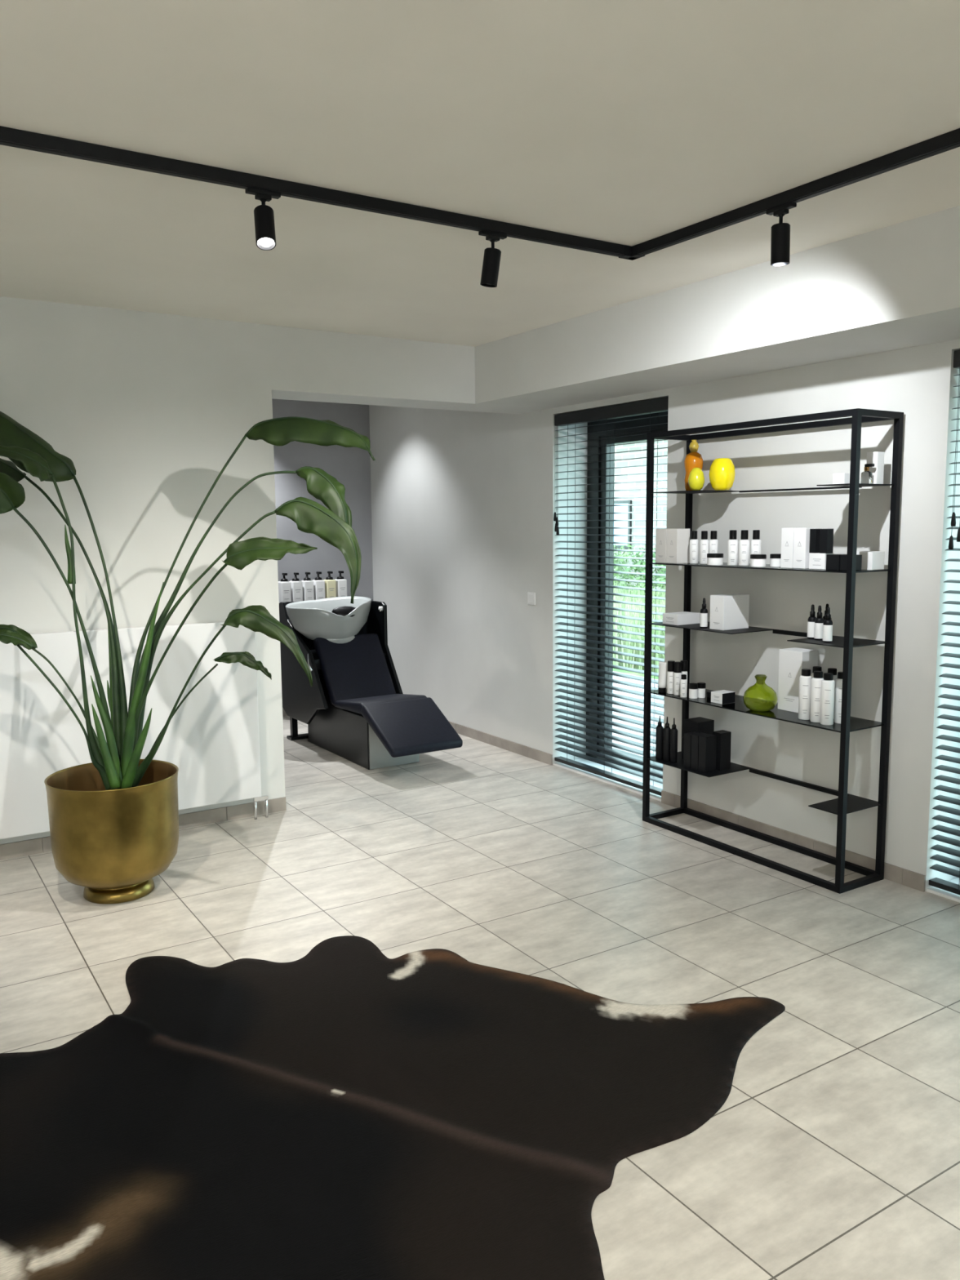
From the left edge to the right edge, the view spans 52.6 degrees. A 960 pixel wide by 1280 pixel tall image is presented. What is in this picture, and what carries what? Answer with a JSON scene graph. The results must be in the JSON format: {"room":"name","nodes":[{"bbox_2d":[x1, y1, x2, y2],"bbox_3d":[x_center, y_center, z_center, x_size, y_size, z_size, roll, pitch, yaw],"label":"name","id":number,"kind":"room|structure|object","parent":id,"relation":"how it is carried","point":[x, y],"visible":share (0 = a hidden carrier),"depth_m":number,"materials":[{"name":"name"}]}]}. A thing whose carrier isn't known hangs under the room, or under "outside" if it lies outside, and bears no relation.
{"room":"salon","nodes":[
{"label":"salon","id":0,"kind":"room"},
{"bbox_2d":[44,759,178,904],"bbox_3d":[-1.512,0.803,4.038,0.518,0.504,0.518,-5,8,-32],"label":"pot","id":1,"kind":"object","parent":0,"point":[111,835],"depth_m":3.85,"materials":[{"name":"gold metal"}]},
{"bbox_2d":[0,296,546,852],"bbox_3d":[-2.443,-0.245,4.374,6.600,2.520,0.340,-5,8,-32],"label":"wall","id":2,"kind":"structure","parent":0,"point":[148,409],"depth_m":4.70,"materials":[{"name":"paint"}]},
{"bbox_2d":[0,621,268,839],"bbox_3d":[-1.993,0.483,4.482,2.070,1.040,0.104,-5,8,-32],"label":"panel radiator","id":3,"kind":"object","parent":2,"relation":"attached to","point":[212,739],"visible":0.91,"depth_m":4.66,"materials":[{"name":"white metal"}]},
{"bbox_2d":[29,621,224,634],"bbox_3d":[-2.012,-0.019,4.403,2.015,0.016,0.069,-5,8,-32],"label":"grille","id":4,"kind":"object","parent":3,"relation":"attached to","point":[210,626],"depth_m":4.68,"materials":[{"name":"white metal"}]},
{"bbox_2d":[0,796,286,860],"bbox_3d":[-3.078,1.050,3.905,4.842,0.072,0.010,-5,8,-32],"label":"baseboard","id":5,"kind":"structure","parent":2,"relation":"attached to","point":[35,846],"depth_m":4.95,"materials":[{"name":"tile"}]},
{"bbox_2d":[271,399,373,599],"bbox_3d":[-2.328,-0.592,7.230,3.300,2.520,0.180,-5,8,-32],"label":"wall","id":6,"kind":"structure","parent":0,"point":[351,466],"depth_m":7.77,"materials":[{"name":"grey paint"}]},
{"bbox_3d":[-1.288,-0.250,7.695,0.860,0.110,0.230,-5,8,-32],"label":"wall ledge","id":7,"kind":"object","parent":6,"relation":"attached to","visible":0},
{"bbox_2d":[278,573,291,603],"bbox_3d":[-1.511,-0.401,7.513,0.080,0.236,0.085,-5,8,-32],"label":"pump bottle","id":8,"kind":"object","parent":7,"relation":"on","point":[284,585],"visible":0.84,"depth_m":7.49,"materials":[{"name":"white plastic"}]},
{"bbox_2d":[289,572,302,601],"bbox_3d":[-1.432,-0.407,7.563,0.080,0.236,0.085,-5,8,-32],"label":"pump bottle","id":9,"kind":"object","parent":7,"relation":"on","point":[296,590],"visible":0.9,"depth_m":7.53,"materials":[{"name":"white plastic"}]},
{"bbox_2d":[301,572,314,600],"bbox_3d":[-1.352,-0.414,7.614,0.080,0.236,0.085,-5,8,-32],"label":"pump bottle","id":10,"kind":"object","parent":7,"relation":"on","point":[307,584],"visible":0.91,"depth_m":7.58,"materials":[{"name":"white plastic"}]},
{"bbox_2d":[313,571,324,599],"bbox_3d":[-1.273,-0.421,7.665,0.080,0.236,0.085,-5,8,-32],"label":"pump bottle","id":11,"kind":"object","parent":7,"relation":"on","point":[318,584],"visible":0.88,"depth_m":7.63,"materials":[{"name":"white plastic"}]},
{"bbox_2d":[323,571,336,598],"bbox_3d":[-1.193,-0.428,7.715,0.080,0.236,0.085,-5,8,-32],"label":"pump bottle","id":12,"kind":"object","parent":7,"relation":"on","point":[330,584],"visible":0.88,"depth_m":7.68,"materials":[{"name":"beige plastic"}]},
{"bbox_2d":[334,570,346,597],"bbox_3d":[-1.113,-0.435,7.766,0.080,0.236,0.085,-5,8,-32],"label":"pump bottle","id":13,"kind":"object","parent":7,"relation":"on","point":[341,583],"visible":0.87,"depth_m":7.74,"materials":[{"name":"white plastic"}]},
{"bbox_2d":[0,0,959,346],"bbox_3d":[-0.790,-1.291,1.911,6.900,0.120,10.700,-5,8,-32],"label":"ceiling","id":14,"kind":"structure","parent":0,"point":[628,122],"depth_m":2.54,"materials":[{"name":"paint"}]},
{"bbox_2d":[0,125,959,260],"bbox_3d":[-0.087,-0.977,-0.079,5.111,0.037,5.551,-5,8,-32],"label":"track","id":15,"kind":"object","parent":14,"relation":"attached to","point":[11,137],"visible":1,"depth_m":2.87,"materials":[{"name":"black metal"}]},
{"bbox_2d":[244,186,280,250],"bbox_3d":[-0.619,-1.219,2.819,0.100,0.172,0.097,-5,8,-32],"label":"track spotlight","id":16,"kind":"object","parent":15,"relation":"attached to","point":[264,216],"visible":1,"depth_m":2.80,"materials":[{"name":"black metal"}]},
{"bbox_2d":[478,230,506,287],"bbox_3d":[0.041,-1.279,3.271,0.100,0.173,0.068,-5,8,-32],"label":"track spotlight","id":17,"kind":"object","parent":15,"relation":"attached to","point":[491,258],"visible":1,"depth_m":3.25,"materials":[{"name":"black metal"}]},
{"bbox_2d":[766,201,796,266],"bbox_3d":[0.936,-1.257,3.021,0.061,0.171,0.100,-5,8,-32],"label":"track spotlight","id":18,"kind":"object","parent":15,"relation":"attached to","point":[780,232],"visible":1,"depth_m":3.00,"materials":[{"name":"black metal"}]},
{"bbox_2d":[0,715,959,1279],"bbox_3d":[-0.768,1.330,2.229,6.900,0.120,10.700,-5,8,-32],"label":"floor","id":19,"kind":"structure","parent":0,"point":[832,1152],"depth_m":3.51,"materials":[{"name":"tile"}]},
{"bbox_2d":[0,411,375,904],"bbox_3d":[-1.350,0.002,4.028,1.855,2.093,0.657,-1,7,-6],"label":"potted plant","id":20,"kind":"object","parent":19,"relation":"on","point":[113,818],"visible":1,"depth_m":3.96,"materials":[{"name":"green plant"}]},
{"bbox_2d":[279,595,462,769],"bbox_3d":[-0.769,0.257,6.410,0.646,1.004,1.598,-5,8,-32],"label":"chair","id":21,"kind":"object","parent":19,"relation":"on","point":[356,708],"visible":0.94,"depth_m":6.51,"materials":[{"name":"black leather"}]},
{"bbox_2d":[285,595,371,643],"bbox_3d":[-1.048,-0.135,6.763,0.610,0.301,0.490,-5,8,-32],"label":"basin","id":22,"kind":"object","parent":21,"relation":"in","point":[331,620],"depth_m":6.60,"materials":[{"name":"white ceramic"}]},
{"bbox_2d":[0,935,785,1279],"bbox_3d":[-0.465,1.210,2.570,2.098,0.030,2.221,3,8,27],"label":"cowhide rug","id":23,"kind":"object","parent":19,"relation":"on","point":[344,1109],"visible":1,"depth_m":2.49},
{"bbox_2d":[642,408,903,893],"bbox_3d":[1.265,0.005,4.433,0.290,1.945,1.189,-5,8,-32],"label":"display shelf","id":24,"kind":"object","parent":19,"relation":"on","point":[846,803],"visible":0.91,"depth_m":4.12,"materials":[{"name":"black metal"}]},
{"bbox_2d":[655,715,663,759],"bbox_3d":[0.902,0.489,4.881,0.037,0.222,0.037,-5,8,-32],"label":"bottle","id":25,"kind":"object","parent":24,"relation":"on","point":[660,729],"visible":1,"depth_m":4.87,"materials":[{"name":"black plastic"}]},
{"bbox_2d":[655,528,666,563],"bbox_3d":[0.921,-0.464,4.783,0.085,0.166,0.074,-5,8,-32],"label":"product box","id":26,"kind":"object","parent":24,"relation":"on","point":[660,534],"visible":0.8,"depth_m":4.76,"materials":[{"name":"white cardboard"}]},
{"bbox_2d":[657,661,666,692],"bbox_3d":[0.910,0.184,4.847,0.043,0.150,0.043,0,7,6],"label":"tube","id":27,"kind":"object","parent":24,"relation":"on","point":[662,665],"visible":1,"depth_m":4.83,"materials":[{"name":"white plastic"}]},
{"bbox_2d":[662,716,671,760],"bbox_3d":[0.934,0.492,4.850,0.037,0.222,0.037,-5,8,-32],"label":"bottle","id":28,"kind":"object","parent":24,"relation":"on","point":[666,740],"visible":1,"depth_m":4.84,"materials":[{"name":"black plastic"}]},
{"bbox_2d":[666,660,675,693],"bbox_3d":[0.943,0.184,4.794,0.037,0.162,0.037,-5,8,-32],"label":"bottle","id":29,"kind":"object","parent":24,"relation":"on","point":[670,673],"visible":0.98,"depth_m":4.78,"materials":[{"name":"white plastic"}]},
{"bbox_2d":[669,718,677,762],"bbox_3d":[0.961,0.496,4.817,0.037,0.222,0.037,-5,8,-32],"label":"bottle","id":30,"kind":"object","parent":24,"relation":"on","point":[673,731],"visible":1,"depth_m":4.81,"materials":[{"name":"black plastic"}]},
{"bbox_2d":[673,661,681,695],"bbox_3d":[0.967,0.188,4.757,0.037,0.162,0.037,-5,8,-32],"label":"bottle","id":31,"kind":"object","parent":24,"relation":"on","point":[677,665],"visible":0.96,"depth_m":4.74,"materials":[{"name":"white plastic"}]},
{"bbox_2d":[666,528,689,563],"bbox_3d":[0.962,-0.457,4.720,0.085,0.166,0.074,-5,8,-32],"label":"product box","id":32,"kind":"object","parent":24,"relation":"on","point":[677,540],"visible":0.93,"depth_m":4.69,"materials":[{"name":"white cardboard"}]},
{"bbox_2d":[662,611,699,625],"bbox_3d":[0.994,-0.107,4.797,0.150,0.052,0.105,-5,8,-32],"label":"product box","id":33,"kind":"object","parent":24,"relation":"on","point":[681,618],"visible":0.94,"depth_m":4.76,"materials":[{"name":"white cardboard"}]},
{"bbox_2d":[681,737,684,759],"bbox_3d":[1.093,0.544,4.869,0.120,0.112,0.105,-5,8,-32],"label":"product box","id":34,"kind":"object","parent":24,"relation":"on","point":[682,738],"visible":0.2,"depth_m":4.88,"materials":[{"name":"black cardboard"}]},
{"bbox_2d":[683,716,714,737],"bbox_3d":[1.093,0.443,4.852,0.110,0.092,0.100,-5,8,-32],"label":"product box","id":35,"kind":"object","parent":34,"relation":"on","point":[699,724],"visible":0.64,"depth_m":4.82,"materials":[{"name":"black cardboard"}]},
{"bbox_2d":[680,674,687,697],"bbox_3d":[0.984,0.222,4.692,0.033,0.110,0.033,-5,8,-32],"label":"bottle","id":36,"kind":"object","parent":24,"relation":"on","point":[683,682],"visible":1,"depth_m":4.68,"materials":[{"name":"white plastic"}]},
{"bbox_2d":[680,660,687,679],"bbox_3d":[1.006,0.183,4.798,0.037,0.162,0.037,-5,8,-32],"label":"bottle","id":37,"kind":"object","parent":24,"relation":"on","point":[684,663],"visible":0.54,"depth_m":4.78,"materials":[{"name":"white plastic"}]},
{"bbox_2d":[683,731,698,768],"bbox_3d":[1.033,0.535,4.728,0.070,0.165,0.046,-5,8,-32],"label":"product box","id":38,"kind":"object","parent":24,"relation":"on","point":[687,736],"visible":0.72,"depth_m":4.71,"materials":[{"name":"black cardboard"}]},
{"bbox_2d":[684,440,702,490],"bbox_3d":[1.049,-0.854,4.769,0.092,0.252,0.092,-5,8,-32],"label":"vase","id":39,"kind":"object","parent":24,"relation":"on","point":[693,460],"visible":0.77,"depth_m":4.74,"materials":[{"name":"orange ceramic"}]},
{"bbox_2d":[688,683,697,698],"bbox_3d":[1.026,0.244,4.672,0.043,0.070,0.043,-5,8,-32],"label":"jar","id":40,"kind":"object","parent":24,"relation":"on","point":[693,687],"visible":1,"depth_m":4.66,"materials":[{"name":"white plastic"}]},
{"bbox_2d":[688,530,698,564],"bbox_3d":[1.024,-0.444,4.648,0.041,0.156,0.041,-5,8,-32],"label":"bottle","id":41,"kind":"object","parent":24,"relation":"on","point":[694,542],"visible":1,"depth_m":4.63,"materials":[{"name":"white plastic"}]},
{"bbox_2d":[688,467,704,490],"bbox_3d":[1.021,-0.758,4.582,0.076,0.108,0.076,-5,8,-32],"label":"round vase","id":42,"kind":"object","parent":24,"relation":"on","point":[696,478],"visible":0.89,"depth_m":4.56,"materials":[{"name":"yellow ceramic"}]},
{"bbox_2d":[690,732,706,770],"bbox_3d":[1.060,0.537,4.686,0.070,0.170,0.046,-5,8,-32],"label":"product box","id":43,"kind":"object","parent":24,"relation":"on","point":[695,737],"visible":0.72,"depth_m":4.67,"materials":[{"name":"black cardboard"}]},
{"bbox_2d":[697,682,706,697],"bbox_3d":[1.067,0.242,4.687,0.041,0.070,0.041,-5,8,-32],"label":"jar","id":44,"kind":"object","parent":24,"relation":"on","point":[701,686],"visible":1,"depth_m":4.67,"materials":[{"name":"white plastic"}]},
{"bbox_2d":[699,597,707,627],"bbox_3d":[1.060,-0.129,4.597,0.036,0.142,0.036,-5,8,-32],"label":"dropper bottle","id":45,"kind":"object","parent":24,"relation":"on","point":[704,611],"visible":1,"depth_m":4.59,"materials":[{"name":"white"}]},
{"bbox_2d":[699,530,708,564],"bbox_3d":[1.061,-0.438,4.599,0.041,0.156,0.041,-5,8,-32],"label":"bottle","id":46,"kind":"object","parent":24,"relation":"on","point":[704,542],"visible":0.97,"depth_m":4.58,"materials":[{"name":"white plastic"}]},
{"bbox_2d":[698,733,716,773],"bbox_3d":[1.087,0.541,4.644,0.070,0.172,0.046,-5,8,-32],"label":"product box","id":47,"kind":"object","parent":24,"relation":"on","point":[707,743],"visible":1,"depth_m":4.62,"materials":[{"name":"black cardboard"}]},
{"bbox_2d":[709,530,718,553],"bbox_3d":[1.105,-0.438,4.596,0.041,0.156,0.041,-5,8,-32],"label":"bottle","id":48,"kind":"object","parent":24,"relation":"on","point":[713,542],"visible":0.73,"depth_m":4.58,"materials":[{"name":"white plastic"}]},
{"bbox_2d":[706,553,723,565],"bbox_3d":[1.084,-0.372,4.479,0.074,0.053,0.074,-5,8,-32],"label":"jar","id":49,"kind":"object","parent":24,"relation":"on","point":[713,559],"visible":1,"depth_m":4.45,"materials":[{"name":"white plastic"}]},
{"bbox_2d":[712,729,731,770],"bbox_3d":[1.163,0.531,4.681,0.070,0.182,0.055,-5,8,-32],"label":"product box","id":50,"kind":"object","parent":24,"relation":"on","point":[723,737],"visible":0.89,"depth_m":4.66,"materials":[{"name":"black cardboard"}]},
{"bbox_2d":[709,457,735,490],"bbox_3d":[1.126,-0.770,4.518,0.119,0.146,0.119,-5,8,-32],"label":"vase","id":51,"kind":"object","parent":24,"relation":"on","point":[722,471],"visible":1,"depth_m":4.47,"materials":[{"name":"yellow ceramic"}]},
{"bbox_2d":[711,689,735,704],"bbox_3d":[1.140,0.267,4.557,0.085,0.050,0.072,-5,8,-32],"label":"product box","id":52,"kind":"object","parent":24,"relation":"on","point":[722,696],"visible":1,"depth_m":4.53,"materials":[{"name":"white cardboard"}]},
{"bbox_2d":[709,593,749,630],"bbox_3d":[1.170,-0.133,4.554,0.170,0.158,0.085,-5,8,-32],"label":"product box","id":53,"kind":"object","parent":24,"relation":"on","point":[727,611],"visible":1,"depth_m":4.51,"materials":[{"name":"white cardboard"}]},
{"bbox_2d":[727,529,737,565],"bbox_3d":[1.153,-0.420,4.429,0.047,0.160,0.047,-5,8,-32],"label":"bottle","id":54,"kind":"object","parent":24,"relation":"on","point":[732,544],"visible":1,"depth_m":4.41,"materials":[{"name":"white plastic"}]},
{"bbox_2d":[738,529,749,565],"bbox_3d":[1.191,-0.415,4.379,0.047,0.160,0.047,-5,8,-32],"label":"bottle","id":55,"kind":"object","parent":24,"relation":"on","point":[744,543],"visible":1,"depth_m":4.36,"materials":[{"name":"white plastic"}]},
{"bbox_2d":[750,529,761,554],"bbox_3d":[1.244,-0.415,4.380,0.045,0.160,0.045,-5,8,-32],"label":"bottle","id":56,"kind":"object","parent":24,"relation":"on","point":[756,542],"visible":0.69,"depth_m":4.36,"materials":[{"name":"white plastic"}]},
{"bbox_2d":[750,554,766,567],"bbox_3d":[1.222,-0.348,4.266,0.068,0.055,0.068,-5,8,-32],"label":"jar","id":57,"kind":"object","parent":24,"relation":"on","point":[756,560],"visible":1,"depth_m":4.24,"materials":[{"name":"white plastic"}]},
{"bbox_2d":[742,674,777,711],"bbox_3d":[1.259,0.235,4.361,0.149,0.160,0.149,-5,8,-32],"label":"vase","id":58,"kind":"object","parent":24,"relation":"on","point":[761,697],"visible":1,"depth_m":4.32,"materials":[{"name":"green glass"}]},
{"bbox_2d":[769,553,781,567],"bbox_3d":[1.305,-0.351,4.275,0.056,0.056,0.056,-5,8,-32],"label":"jar","id":59,"kind":"object","parent":24,"relation":"on","point":[775,558],"visible":0.81,"depth_m":4.25,"materials":[{"name":"white plastic"}]},
{"bbox_2d":[780,528,794,568],"bbox_3d":[1.335,-0.395,4.164,0.060,0.170,0.062,-5,8,-32],"label":"product box","id":60,"kind":"object","parent":24,"relation":"on","point":[787,534],"visible":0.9,"depth_m":4.15,"materials":[{"name":"white cardboard"}]},
{"bbox_2d":[777,647,817,712],"bbox_3d":[1.421,0.179,4.345,0.105,0.272,0.128,-5,8,-32],"label":"product box","id":61,"kind":"object","parent":24,"relation":"on","point":[793,660],"visible":0.79,"depth_m":4.31,"materials":[{"name":"white cardboard"}]},
{"bbox_2d":[792,528,815,568],"bbox_3d":[1.371,-0.389,4.109,0.060,0.170,0.062,-5,8,-32],"label":"product box","id":62,"kind":"object","parent":24,"relation":"on","point":[802,535],"visible":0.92,"depth_m":4.08,"materials":[{"name":"white cardboard"}]},
{"bbox_2d":[798,668,812,719],"bbox_3d":[1.391,0.232,4.152,0.052,0.214,0.052,-5,8,-32],"label":"shampoo bottle","id":63,"kind":"object","parent":24,"relation":"on","point":[805,679],"visible":0.99,"depth_m":4.13,"materials":[{"name":"white plastic"}]},
{"bbox_2d":[807,604,816,639],"bbox_3d":[1.419,-0.080,4.149,0.038,0.146,0.038,-5,8,-32],"label":"dropper bottle","id":64,"kind":"object","parent":24,"relation":"on","point":[811,622],"visible":0.88,"depth_m":4.14,"materials":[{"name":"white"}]},
{"bbox_2d":[809,671,823,722],"bbox_3d":[1.422,0.238,4.095,0.052,0.214,0.052,-5,8,-32],"label":"shampoo bottle","id":65,"kind":"object","parent":24,"relation":"on","point":[815,693],"visible":0.94,"depth_m":4.08,"materials":[{"name":"white plastic"}]},
{"bbox_2d":[810,666,823,677],"bbox_3d":[1.463,0.222,4.224,0.052,0.214,0.052,-5,8,-32],"label":"shampoo bottle","id":66,"kind":"object","parent":24,"relation":"on","point":[815,668],"visible":0.25,"depth_m":4.20,"materials":[{"name":"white plastic"}]},
{"bbox_2d":[813,604,823,639],"bbox_3d":[1.433,-0.074,4.101,0.038,0.146,0.038,-5,8,-32],"label":"dropper bottle","id":67,"kind":"object","parent":24,"relation":"on","point":[818,633],"visible":0.92,"depth_m":4.09,"materials":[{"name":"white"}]},
{"bbox_2d":[808,552,836,569],"bbox_3d":[1.427,-0.329,4.043,0.075,0.066,0.080,-5,8,-32],"label":"product box","id":68,"kind":"object","parent":24,"relation":"on","point":[817,560],"visible":0.77,"depth_m":4.02,"materials":[{"name":"white cardboard"}]},
{"bbox_2d":[808,528,820,553],"bbox_3d":[1.399,-0.413,4.047,0.040,0.100,0.031,-5,8,-32],"label":"product box","id":69,"kind":"object","parent":68,"relation":"on","point":[815,534],"visible":0.86,"depth_m":4.03,"materials":[{"name":"black cardboard"}]},
{"bbox_2d":[819,528,833,553],"bbox_3d":[1.428,-0.408,4.002,0.040,0.100,0.036,-5,8,-32],"label":"product box","id":70,"kind":"object","parent":68,"relation":"on","point":[826,540],"visible":1,"depth_m":3.99,"materials":[{"name":"black cardboard"}]},
{"bbox_2d":[820,672,835,725],"bbox_3d":[1.445,0.245,4.040,0.052,0.214,0.052,-5,8,-32],"label":"shampoo bottle","id":71,"kind":"object","parent":24,"relation":"on","point":[827,704],"visible":1,"depth_m":4.02,"materials":[{"name":"white plastic"}]},
{"bbox_2d":[822,607,832,642],"bbox_3d":[1.439,-0.064,4.018,0.038,0.146,0.038,-5,8,-32],"label":"dropper bottle","id":72,"kind":"object","parent":24,"relation":"on","point":[828,623],"visible":1,"depth_m":4.01,"materials":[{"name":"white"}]},
{"bbox_2d":[827,667,837,718],"bbox_3d":[1.509,0.228,4.171,0.052,0.214,0.052,-5,8,-32],"label":"shampoo bottle","id":73,"kind":"object","parent":24,"relation":"on","point":[833,670],"visible":0.29,"depth_m":4.14,"materials":[{"name":"white plastic"}]},
{"bbox_2d":[826,554,845,569],"bbox_3d":[1.466,-0.319,3.978,0.070,0.062,0.062,-5,8,-32],"label":"product box","id":74,"kind":"object","parent":24,"relation":"on","point":[833,561],"visible":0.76,"depth_m":3.96,"materials":[{"name":"black cardboard"}]},
{"bbox_2d":[834,671,842,724],"bbox_3d":[1.513,0.241,4.067,0.052,0.214,0.052,-5,8,-32],"label":"shampoo bottle","id":75,"kind":"object","parent":24,"relation":"on","point":[838,682],"visible":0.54,"depth_m":4.05,"materials":[{"name":"white plastic"}]},
{"bbox_2d":[832,472,849,484],"bbox_3d":[1.476,-0.655,3.955,0.050,0.046,0.055,-5,8,-32],"label":"product box","id":76,"kind":"object","parent":24,"relation":"on","point":[837,478],"visible":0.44,"depth_m":3.94,"materials":[{"name":"white cardboard"}]},
{"bbox_2d":[840,554,862,570],"bbox_3d":[1.499,-0.313,3.926,0.070,0.062,0.050,-5,8,-32],"label":"product box","id":77,"kind":"object","parent":24,"relation":"on","point":[843,557],"visible":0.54,"depth_m":3.92,"materials":[{"name":"black cardboard"}]},
{"bbox_2d":[860,463,874,484],"bbox_3d":[1.554,-0.665,3.896,0.042,0.080,0.051,-5,8,-32],"label":"perfume bottle","id":78,"kind":"object","parent":24,"relation":"on","point":[866,476],"visible":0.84,"depth_m":3.88,"materials":[{"name":"clear glass"}]},
{"bbox_2d":[856,551,884,569],"bbox_3d":[1.595,-0.326,3.981,0.080,0.073,0.085,-5,8,-32],"label":"product box","id":79,"kind":"object","parent":24,"relation":"on","point":[871,560],"visible":0.77,"depth_m":3.95,"materials":[{"name":"white cardboard"}]},
{"bbox_2d":[866,451,884,484],"bbox_3d":[1.596,-0.694,3.924,0.045,0.128,0.050,-5,8,-32],"label":"product box","id":80,"kind":"object","parent":24,"relation":"on","point":[877,458],"visible":0.74,"depth_m":3.90,"materials":[{"name":"white cardboard"}]},
{"bbox_2d":[368,338,959,891],"bbox_3d":[2.074,-0.210,3.765,0.350,2.520,10.500,-5,8,-32],"label":"wall","id":81,"kind":"structure","parent":0,"point":[464,504],"depth_m":4.73,"materials":[{"name":"paint"}]},
{"bbox_2d":[527,591,535,604],"bbox_3d":[0.326,-0.263,6.170,0.012,0.080,0.080,-5,8,-32],"label":"light switch","id":82,"kind":"object","parent":81,"relation":"attached to","point":[531,596],"visible":1,"depth_m":6.16,"materials":[{"name":"white plastic"}]},
{"bbox_2d":[553,411,667,801],"bbox_3d":[0.862,-0.251,5.663,0.335,2.165,0.990,-5,8,-32],"label":"window","id":83,"kind":"structure","parent":81,"relation":"in","point":[660,420],"depth_m":5.99,"materials":[{"name":"black metal"}]},
{"bbox_2d":[553,396,668,795],"bbox_3d":[0.737,-0.253,5.582,0.077,2.130,0.978,-5,8,-32],"label":"blind","id":84,"kind":"object","parent":83,"relation":"attached to","point":[657,405],"visible":0.85,"depth_m":5.62,"materials":[{"name":"black"}]},
{"bbox_2d":[448,720,925,892],"bbox_3d":[1.941,1.021,3.804,0.010,0.068,10.468,-5,8,-32],"label":"baseboard","id":85,"kind":"structure","parent":81,"relation":"attached to","point":[914,880],"depth_m":4.72,"materials":[{"name":"tile"}]},
{"bbox_2d":[474,205,959,408],"bbox_3d":[2.361,-1.151,2.365,0.530,0.320,8.030,-5,8,-32],"label":"soffit","id":86,"kind":"object","parent":81,"relation":"attached to","point":[897,286],"depth_m":3.94,"materials":[{"name":"paint"}]},
{"bbox_2d":[926,877,959,902],"bbox_3d":[2.316,0.009,3.409,0.335,2.165,1.300,-5,8,-32],"label":"window","id":87,"kind":"structure","parent":81,"relation":"in","point":[933,890],"depth_m":3.95,"materials":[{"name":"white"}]},
{"bbox_2d":[928,350,959,894],"bbox_3d":[2.191,0.008,3.328,0.077,2.130,1.288,-5,8,-32],"label":"blind","id":88,"kind":"object","parent":81,"relation":"attached to","point":[950,886],"visible":1,"depth_m":3.88,"materials":[{"name":"black"}]},
{"label":"outside","id":89,"kind":"structure","parent":0,"visible":0},
{"bbox_2d":[613,595,660,679],"bbox_3d":[8.836,-2.007,29.384,33.400,0.090,60.000,-5,8,-32],"label":"ground","id":90,"kind":"structure","parent":89,"point":[614,669],"depth_m":10.12,"materials":[{"name":"green plant"}]},
{"bbox_2d":[613,577,665,672],"bbox_3d":[1.945,-0.440,13.733,2.688,0.680,8.893,0,7,3],"label":"ornamental grass","id":91,"kind":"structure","parent":90,"relation":"on","point":[656,609],"depth_m":10.73,"materials":[{"name":"green plant"}]},
{"bbox_2d":[613,543,666,601],"bbox_3d":[2.746,-1.113,17.225,1.277,1.326,9.394,-5,8,-32],"label":"hedge","id":92,"kind":"object","parent":90,"relation":"on","point":[618,568],"visible":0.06,"depth_m":17.02,"materials":[{"name":"green plant"}]},
{"bbox_2d":[613,439,667,596],"bbox_3d":[4.588,-4.184,23.999,6.800,5.700,21.000,-5,8,-32],"label":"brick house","id":93,"kind":"structure","parent":90,"relation":"on","point":[642,446],"depth_m":20.58,"materials":[{"name":"brick"}]},
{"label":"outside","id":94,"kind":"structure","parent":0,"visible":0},
{"bbox_2d":[612,671,663,756],"bbox_3d":[0.142,0.446,9.709,2.640,0.100,16.000,-5,8,-32],"label":"paving","id":95,"kind":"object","parent":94,"point":[633,681],"depth_m":8.06,"materials":[{"name":"white concrete"}]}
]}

